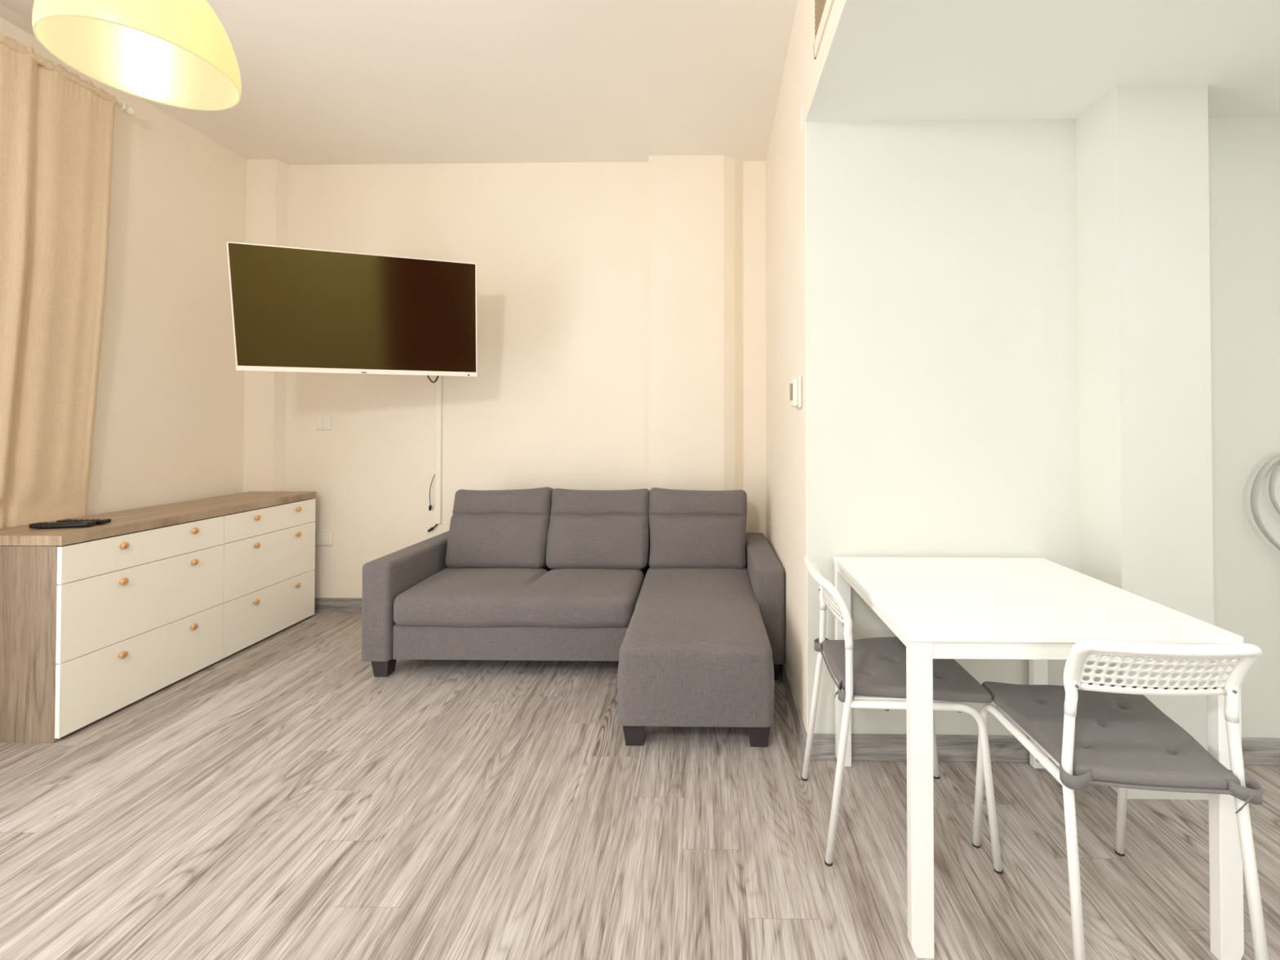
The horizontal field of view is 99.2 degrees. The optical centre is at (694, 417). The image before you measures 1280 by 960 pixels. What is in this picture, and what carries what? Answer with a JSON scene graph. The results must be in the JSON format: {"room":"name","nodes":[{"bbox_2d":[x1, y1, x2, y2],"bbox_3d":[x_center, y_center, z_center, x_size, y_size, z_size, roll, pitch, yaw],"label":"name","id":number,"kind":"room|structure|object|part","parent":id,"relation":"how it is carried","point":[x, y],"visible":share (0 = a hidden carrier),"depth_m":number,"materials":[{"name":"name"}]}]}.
{"room":"living room","nodes":[
{"label":"living room","id":0,"kind":"room"},
{"bbox_2d":[0,17,246,515],"bbox_3d":[-3.023,-0.237,0.691,0.150,2.940,5.770,0,-1,1],"label":"wall","id":1,"kind":"structure","parent":0,"point":[169,425],"depth_m":3.00,"materials":[{"name":"beige paint"}]},
{"bbox_2d":[77,83,136,115],"bbox_3d":[-2.885,-1.558,1.025,0.112,0.048,3.424,0,-1,1],"label":"curtain rod","id":2,"kind":"object","parent":1,"relation":"attached to","point":[128,109],"visible":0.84,"depth_m":2.69,"materials":[{"name":"white plastic"}]},
{"bbox_2d":[0,34,117,528],"bbox_3d":[-2.853,-0.184,2.065,0.096,2.789,1.126,0,-1,1],"label":"curtain","id":3,"kind":"object","parent":2,"relation":"hanging from","point":[56,131],"visible":0.88,"depth_m":2.38,"materials":[{"name":"beige fabric"}]},
{"bbox_2d":[0,0,797,164],"bbox_3d":[-1.303,-1.766,0.779,3.588,0.120,5.970,0,-1,1],"label":"ceiling","id":4,"kind":"structure","parent":0,"point":[323,82],"depth_m":2.69,"materials":[{"name":"paint"}]},
{"bbox_2d":[31,0,241,111],"bbox_3d":[-1.347,-1.277,1.340,0.358,0.841,0.358,0,-1,1],"label":"pendant lamp","id":5,"kind":"object","parent":4,"relation":"hanging from","point":[176,53],"visible":1,"depth_m":1.36,"materials":[{"name":"yellow fabric"}]},
{"bbox_2d":[243,155,766,598],"bbox_3d":[-1.253,-0.201,3.605,3.588,2.940,0.280,0,-1,1],"label":"wall","id":6,"kind":"structure","parent":0,"point":[621,306],"depth_m":3.54,"materials":[{"name":"beige paint"}]},
{"bbox_2d":[316,415,330,430],"bbox_3d":[-2.428,0.033,3.556,0.092,0.092,0.014,0,-1,1],"label":"light switch","id":7,"kind":"object","parent":6,"relation":"attached to","point":[323,422],"visible":1,"depth_m":3.55,"materials":[{"name":"white plastic"}]},
{"bbox_2d":[315,531,333,545],"bbox_3d":[-2.423,0.788,3.546,0.120,0.090,0.015,0,-1,1],"label":"wall socket","id":8,"kind":"object","parent":6,"relation":"attached to","point":[322,538],"visible":0.84,"depth_m":3.54,"materials":[{"name":"white plastic"}]},
{"bbox_2d":[314,597,362,612],"bbox_3d":[-1.499,1.222,3.526,2.409,0.092,0.012,0,-1,1],"label":"baseboard","id":9,"kind":"structure","parent":6,"relation":"attached to","point":[321,604],"depth_m":3.54,"materials":[{"name":"grey wood"}]},
{"bbox_2d":[226,241,477,382],"bbox_3d":[-1.842,-0.537,3.138,1.125,0.630,0.715,0,-1,-18],"label":"television","id":10,"kind":"object","parent":6,"relation":"attached to","point":[295,309],"visible":1,"depth_m":2.84,"materials":[{"name":"glass"}]},
{"bbox_2d":[435,375,442,524],"bbox_3d":[-1.666,0.192,3.539,0.036,0.998,0.016,0,-1,1],"label":"cable cover","id":11,"kind":"object","parent":6,"relation":"attached to","point":[439,382],"visible":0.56,"depth_m":3.53,"materials":[{"name":"white plastic"}]},
{"bbox_2d":[428,474,435,511],"bbox_3d":[-1.702,0.485,3.523,0.040,0.236,0.018,0,-1,1],"label":"power cable","id":12,"kind":"object","parent":11,"relation":"attached to","point":[430,505],"visible":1,"depth_m":3.52,"materials":[{"name":"black plastic"}]},
{"bbox_2d":[427,524,437,532],"bbox_3d":[-1.696,0.716,3.521,0.062,0.051,0.018,0,-1,-21],"label":"cable","id":13,"kind":"object","parent":11,"relation":"attached to","point":[431,528],"visible":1,"depth_m":3.51,"materials":[{"name":"black plastic"}]},
{"bbox_2d":[0,612,1279,959],"bbox_3d":[0.083,1.284,0.718,6.360,0.100,5.970,0,-1,1],"label":"floor","id":14,"kind":"structure","parent":0,"point":[281,797],"depth_m":1.61,"materials":[{"name":"grey laminate"}]},
{"bbox_2d":[0,491,316,742],"bbox_3d":[-2.630,0.862,2.781,0.443,0.795,1.380,0,-1,1],"label":"dresser","id":15,"kind":"object","parent":14,"relation":"on","point":[97,620],"visible":1,"depth_m":2.38,"materials":[{"name":"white wood"}]},
{"bbox_3d":[-2.662,0.874,2.105,0.403,0.754,0.022,0,-1,1],"label":"panel","id":16,"kind":"part","parent":15,"relation":"part of","materials":[{"name":"brown wood"}]},
{"bbox_2d":[28,520,97,528],"bbox_3d":[-2.621,0.445,2.256,0.200,0.023,0.048,0,-1,-13],"label":"remote control","id":17,"kind":"object","parent":15,"relation":"on","point":[46,525],"visible":1,"depth_m":2.24,"materials":[{"name":"black plastic"}]},
{"bbox_2d":[56,518,111,524],"bbox_3d":[-2.615,0.447,2.326,0.185,0.021,0.042,0,-1,-5],"label":"remote control","id":18,"kind":"object","parent":15,"relation":"on","point":[108,520],"visible":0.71,"depth_m":2.32,"materials":[{"name":"black plastic"}]},
{"bbox_3d":[-2.428,1.008,2.307,0.022,0.031,0.031,0,-1,1],"label":"knob","id":19,"kind":"part","parent":15,"relation":"part of","materials":[{"name":"orange metal"}]},
{"bbox_3d":[-2.428,0.697,2.310,0.022,0.031,0.031,0,-1,1],"label":"knob","id":20,"kind":"part","parent":15,"relation":"part of","materials":[{"name":"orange metal"}]},
{"bbox_3d":[-2.428,0.545,2.312,0.022,0.031,0.031,0,-1,1],"label":"knob","id":21,"kind":"part","parent":15,"relation":"part of","materials":[{"name":"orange metal"}]},
{"bbox_3d":[-2.445,1.097,2.445,0.018,0.283,0.712,0,-1,1],"label":"drawer","id":22,"kind":"part","parent":15,"relation":"part of","materials":[{"name":"white wood"}]},
{"bbox_3d":[-2.445,0.802,2.448,0.018,0.302,0.712,0,-1,1],"label":"drawer","id":23,"kind":"part","parent":15,"relation":"part of","materials":[{"name":"white wood"}]},
{"bbox_3d":[-2.445,0.576,2.451,0.018,0.144,0.712,0,-1,1],"label":"drawer","id":24,"kind":"part","parent":15,"relation":"part of","materials":[{"name":"white wood"}]},
{"bbox_3d":[-2.847,0.872,2.785,0.010,0.734,1.330,0,-1,1],"label":"panel","id":25,"kind":"part","parent":15,"relation":"part of","materials":[{"name":"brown wood"}]},
{"bbox_3d":[-2.422,1.012,2.628,0.022,0.031,0.031,0,-1,1],"label":"knob","id":26,"kind":"part","parent":15,"relation":"part of","materials":[{"name":"orange metal"}]},
{"bbox_3d":[-2.422,0.701,2.632,0.022,0.031,0.031,0,-1,1],"label":"knob","id":27,"kind":"part","parent":15,"relation":"part of","materials":[{"name":"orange metal"}]},
{"bbox_3d":[-2.422,0.549,2.634,0.022,0.031,0.031,0,-1,1],"label":"knob","id":28,"kind":"part","parent":15,"relation":"part of","materials":[{"name":"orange metal"}]},
{"bbox_3d":[-2.416,1.017,2.996,0.022,0.031,0.031,0,-1,1],"label":"knob","id":29,"kind":"part","parent":15,"relation":"part of","materials":[{"name":"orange metal"}]},
{"bbox_3d":[-2.416,0.706,3.000,0.022,0.031,0.031,0,-1,1],"label":"knob","id":30,"kind":"part","parent":15,"relation":"part of","materials":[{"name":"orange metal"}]},
{"bbox_3d":[-2.416,0.554,3.002,0.022,0.031,0.031,0,-1,1],"label":"knob","id":31,"kind":"part","parent":15,"relation":"part of","materials":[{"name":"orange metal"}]},
{"bbox_3d":[-2.433,1.106,3.132,0.018,0.283,0.658,0,-1,1],"label":"drawer","id":32,"kind":"part","parent":15,"relation":"part of","materials":[{"name":"white wood"}]},
{"bbox_3d":[-2.433,0.810,3.135,0.018,0.302,0.658,0,-1,1],"label":"drawer","id":33,"kind":"part","parent":15,"relation":"part of","materials":[{"name":"white wood"}]},
{"bbox_3d":[-2.433,0.584,3.138,0.018,0.144,0.658,0,-1,1],"label":"drawer","id":34,"kind":"part","parent":15,"relation":"part of","materials":[{"name":"white wood"}]},
{"bbox_3d":[-2.410,1.020,3.302,0.022,0.031,0.031,0,-1,1],"label":"knob","id":35,"kind":"part","parent":15,"relation":"part of","materials":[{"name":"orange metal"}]},
{"bbox_3d":[-2.410,0.709,3.306,0.022,0.031,0.031,0,-1,1],"label":"knob","id":36,"kind":"part","parent":15,"relation":"part of","materials":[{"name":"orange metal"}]},
{"bbox_3d":[-2.410,0.557,3.308,0.022,0.031,0.031,0,-1,1],"label":"knob","id":37,"kind":"part","parent":15,"relation":"part of","materials":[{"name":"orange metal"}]},
{"bbox_2d":[361,487,785,746],"bbox_3d":[-0.577,0.831,2.733,2.018,0.856,1.414,0,-1,1],"label":"sofa","id":38,"kind":"object","parent":14,"relation":"on","point":[670,586],"visible":1,"depth_m":2.59,"materials":[{"name":"grey fabric"}]},
{"bbox_3d":[-1.511,0.931,3.017,0.140,0.462,0.878,0,-1,1],"label":"armrest","id":39,"kind":"part","parent":38,"relation":"part of","materials":[{"name":"grey fabric"}]},
{"bbox_2d":[445,487,554,568],"bbox_3d":[-1.122,0.638,3.168,0.574,0.460,0.307,0,-1,1],"label":"cushion","id":40,"kind":"object","parent":38,"relation":"on","point":[493,529],"depth_m":3.07,"materials":[{"name":"grey fabric"}]},
{"bbox_2d":[393,567,644,627],"bbox_3d":[-0.863,0.917,2.826,1.152,0.174,0.556,0,-1,1],"label":"seat cushion","id":41,"kind":"object","parent":38,"relation":"on","point":[432,597],"depth_m":2.58,"materials":[{"name":"grey fabric"}]},
{"bbox_3d":[-0.565,0.865,3.360,1.736,0.278,0.160,0,-1,1],"label":"frame","id":42,"kind":"part","parent":38,"relation":"part of","materials":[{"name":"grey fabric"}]},
{"bbox_2d":[546,488,649,568],"bbox_3d":[-0.548,0.642,3.157,0.579,0.453,0.304,0,-1,1],"label":"cushion","id":43,"kind":"object","parent":38,"relation":"on","point":[586,529],"depth_m":3.06,"materials":[{"name":"grey fabric"}]},
{"bbox_2d":[648,487,746,568],"bbox_3d":[0.021,0.639,3.148,0.574,0.459,0.306,0,-1,1],"label":"cushion","id":44,"kind":"object","parent":38,"relation":"on","point":[688,529],"depth_m":3.06,"materials":[{"name":"grey fabric"}]},
{"bbox_3d":[0.367,0.939,2.984,0.138,0.445,0.878,0,-1,1],"label":"armrest","id":45,"kind":"part","parent":38,"relation":"part of","materials":[{"name":"grey fabric"}]},
{"bbox_2d":[801,555,1003,874],"bbox_3d":[0.604,0.858,1.695,0.489,0.776,0.419,0,-1,1],"label":"dining chair","id":46,"kind":"object","parent":14,"relation":"on","point":[829,597],"visible":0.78,"depth_m":1.52,"materials":[{"name":"white metal"}]},
{"bbox_3d":[0.413,0.910,1.870,0.084,0.666,0.032,0,-1,6],"label":"leg","id":47,"kind":"part","parent":46,"relation":"part of","materials":[{"name":"white metal"}]},
{"bbox_3d":[0.406,0.540,1.703,0.070,0.117,0.333,0,-1,1],"label":"backrest panel","id":48,"kind":"part","parent":46,"relation":"part of","materials":[{"name":"white plastic"}]},
{"bbox_3d":[0.407,0.906,1.527,0.084,0.666,0.032,0,-1,-4],"label":"leg","id":49,"kind":"part","parent":46,"relation":"part of","materials":[{"name":"white metal"}]},
{"bbox_3d":[0.645,1.020,1.876,0.411,0.446,0.026,0,-1,-2],"label":"leg","id":50,"kind":"part","parent":46,"relation":"part of","materials":[{"name":"white metal"}]},
{"bbox_2d":[813,636,992,703],"bbox_3d":[0.619,0.789,1.708,0.421,0.065,0.423,0,-1,1],"label":"seat pad","id":51,"kind":"object","parent":46,"relation":"on","point":[879,664],"visible":0.75,"depth_m":1.62,"materials":[{"name":"grey fabric"}]},
{"bbox_3d":[0.620,0.801,1.696,0.347,0.011,0.342,0,-1,1],"label":"seat","id":52,"kind":"part","parent":46,"relation":"part of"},
{"bbox_3d":[0.639,1.016,1.509,0.411,0.446,0.026,0,-1,4],"label":"leg","id":53,"kind":"part","parent":46,"relation":"part of","materials":[{"name":"white metal"}]},
{"bbox_2d":[833,556,1244,959],"bbox_3d":[0.880,0.874,1.605,0.756,0.741,0.734,0,-1,1],"label":"dining table","id":54,"kind":"object","parent":14,"relation":"on","point":[1035,610],"visible":0.83,"depth_m":1.27,"materials":[{"name":"white wood"}]},
{"bbox_3d":[0.537,0.887,1.960,0.052,0.724,0.030,0,-1,1],"label":"leg","id":55,"kind":"part","parent":54,"relation":"part of","materials":[{"name":"white metal"}]},
{"bbox_3d":[0.525,0.878,1.262,0.052,0.724,0.030,0,-1,1],"label":"leg","id":56,"kind":"part","parent":54,"relation":"part of","materials":[{"name":"white metal"}]},
{"bbox_3d":[1.235,0.887,1.948,0.052,0.724,0.030,0,-1,1],"label":"leg","id":57,"kind":"part","parent":54,"relation":"part of","materials":[{"name":"white metal"}]},
{"bbox_3d":[1.223,0.878,1.250,0.052,0.724,0.030,0,-1,1],"label":"leg","id":58,"kind":"part","parent":54,"relation":"part of","materials":[{"name":"white metal"}]},
{"bbox_2d":[971,639,1269,959],"bbox_3d":[1.001,0.854,1.337,0.419,0.776,0.489,0,-1,4],"label":"dining chair","id":59,"kind":"object","parent":14,"relation":"on","point":[1246,655],"visible":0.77,"depth_m":1.15,"materials":[{"name":"white metal"}]},
{"bbox_3d":[0.820,1.014,1.386,0.026,0.446,0.411,0,-1,1],"label":"leg","id":60,"kind":"part","parent":59,"relation":"part of","materials":[{"name":"white metal"}]},
{"bbox_3d":[1.002,0.797,1.354,0.342,0.011,0.347,0,-1,4],"label":"seat","id":61,"kind":"part","parent":59,"relation":"part of","materials":[{"name":"grey fabric"}]},
{"bbox_3d":[0.815,0.901,1.155,0.032,0.666,0.084,0,-1,9],"label":"leg","id":62,"kind":"part","parent":59,"relation":"part of","materials":[{"name":"white metal"}]},
{"bbox_3d":[1.187,1.014,1.359,0.026,0.446,0.411,0,-1,8],"label":"leg","id":63,"kind":"part","parent":59,"relation":"part of","materials":[{"name":"white metal"}]},
{"bbox_2d":[982,681,1262,813],"bbox_3d":[1.012,0.785,1.340,0.423,0.064,0.421,0,-1,7],"label":"seat pad","id":64,"kind":"object","parent":59,"relation":"on","point":[1120,739],"visible":0.91,"depth_m":1.26,"materials":[{"name":"grey fabric"}]},
{"bbox_3d":[0.986,0.534,1.143,0.333,0.117,0.070,0,-1,4],"label":"backrest panel","id":65,"kind":"part","parent":59,"relation":"part of","materials":[{"name":"white plastic"}]},
{"bbox_3d":[1.157,0.901,1.130,0.032,0.666,0.084,0,-1,-1],"label":"leg","id":66,"kind":"part","parent":59,"relation":"part of","materials":[{"name":"white metal"}]},
{"bbox_2d":[765,0,807,733],"bbox_3d":[0.487,-0.211,2.812,0.100,2.940,1.607,0,-1,2],"label":"wall","id":67,"kind":"structure","parent":0,"point":[786,425],"depth_m":2.48,"materials":[{"name":"beige paint"}]},
{"bbox_2d":[779,662,806,757],"bbox_3d":[0.434,1.213,2.744,0.012,0.092,1.508,0,-1,2],"label":"baseboard","id":68,"kind":"structure","parent":67,"relation":"attached to","point":[797,717],"depth_m":2.24,"materials":[{"name":"grey wood"}]},
{"bbox_2d":[790,375,801,408],"bbox_3d":[0.399,-0.099,2.135,0.032,0.124,0.100,0,-1,1],"label":"thermostat","id":69,"kind":"object","parent":67,"relation":"attached to","point":[795,383],"visible":1,"depth_m":2.10,"materials":[{"name":"white plastic"}]},
{"bbox_2d":[813,0,834,59],"bbox_3d":[0.391,-1.344,0.995,0.008,0.258,1.670,0,-1,1],"label":"air vent","id":70,"kind":"object","parent":67,"relation":"attached to","point":[821,8],"visible":1,"depth_m":1.74,"materials":[{"name":"beige paint"}]},
{"bbox_2d":[804,0,846,121],"bbox_3d":[0.427,-1.421,-0.033,0.100,0.589,4.115,0,-1,1],"label":"trim","id":71,"kind":"structure","parent":67,"relation":"attached to","point":[813,68],"depth_m":1.87,"materials":[{"name":"beige paint"}]},
{"bbox_2d":[800,0,1279,134],"bbox_3d":[1.813,-1.176,-0.086,2.871,0.100,4.362,0,-1,1],"label":"ceiling","id":72,"kind":"structure","parent":0,"point":[886,60],"depth_m":1.67,"materials":[{"name":"white paint"}]},
{"bbox_2d":[806,117,1279,737],"bbox_3d":[1.852,0.075,2.039,2.868,2.350,0.120,0,-1,1],"label":"wall","id":73,"kind":"structure","parent":0,"point":[943,409],"depth_m":2.00,"materials":[{"name":"white paint"}]},
{"bbox_2d":[803,733,1279,764],"bbox_3d":[1.768,1.203,1.961,2.734,0.092,0.012,0,-1,1],"label":"baseboard","id":74,"kind":"structure","parent":73,"relation":"attached to","point":[864,747],"depth_m":1.97,"materials":[{"name":"grey wood"}]},
{"bbox_2d":[1250,454,1279,551],"bbox_3d":[2.112,0.417,1.954,0.240,0.600,0.064,0,-1,1],"label":"rings","id":75,"kind":"object","parent":73,"relation":"hanging from","point":[1256,483],"visible":1,"depth_m":1.94,"materials":[{"name":"white metal"}]},
{"bbox_2d":[1075,84,1213,799],"bbox_3d":[1.556,0.073,1.891,0.297,2.350,0.207,0,-1,1],"label":"wall pillar","id":76,"kind":"structure","parent":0,"point":[1144,296],"depth_m":1.79,"materials":[{"name":"white paint"}]}
]}

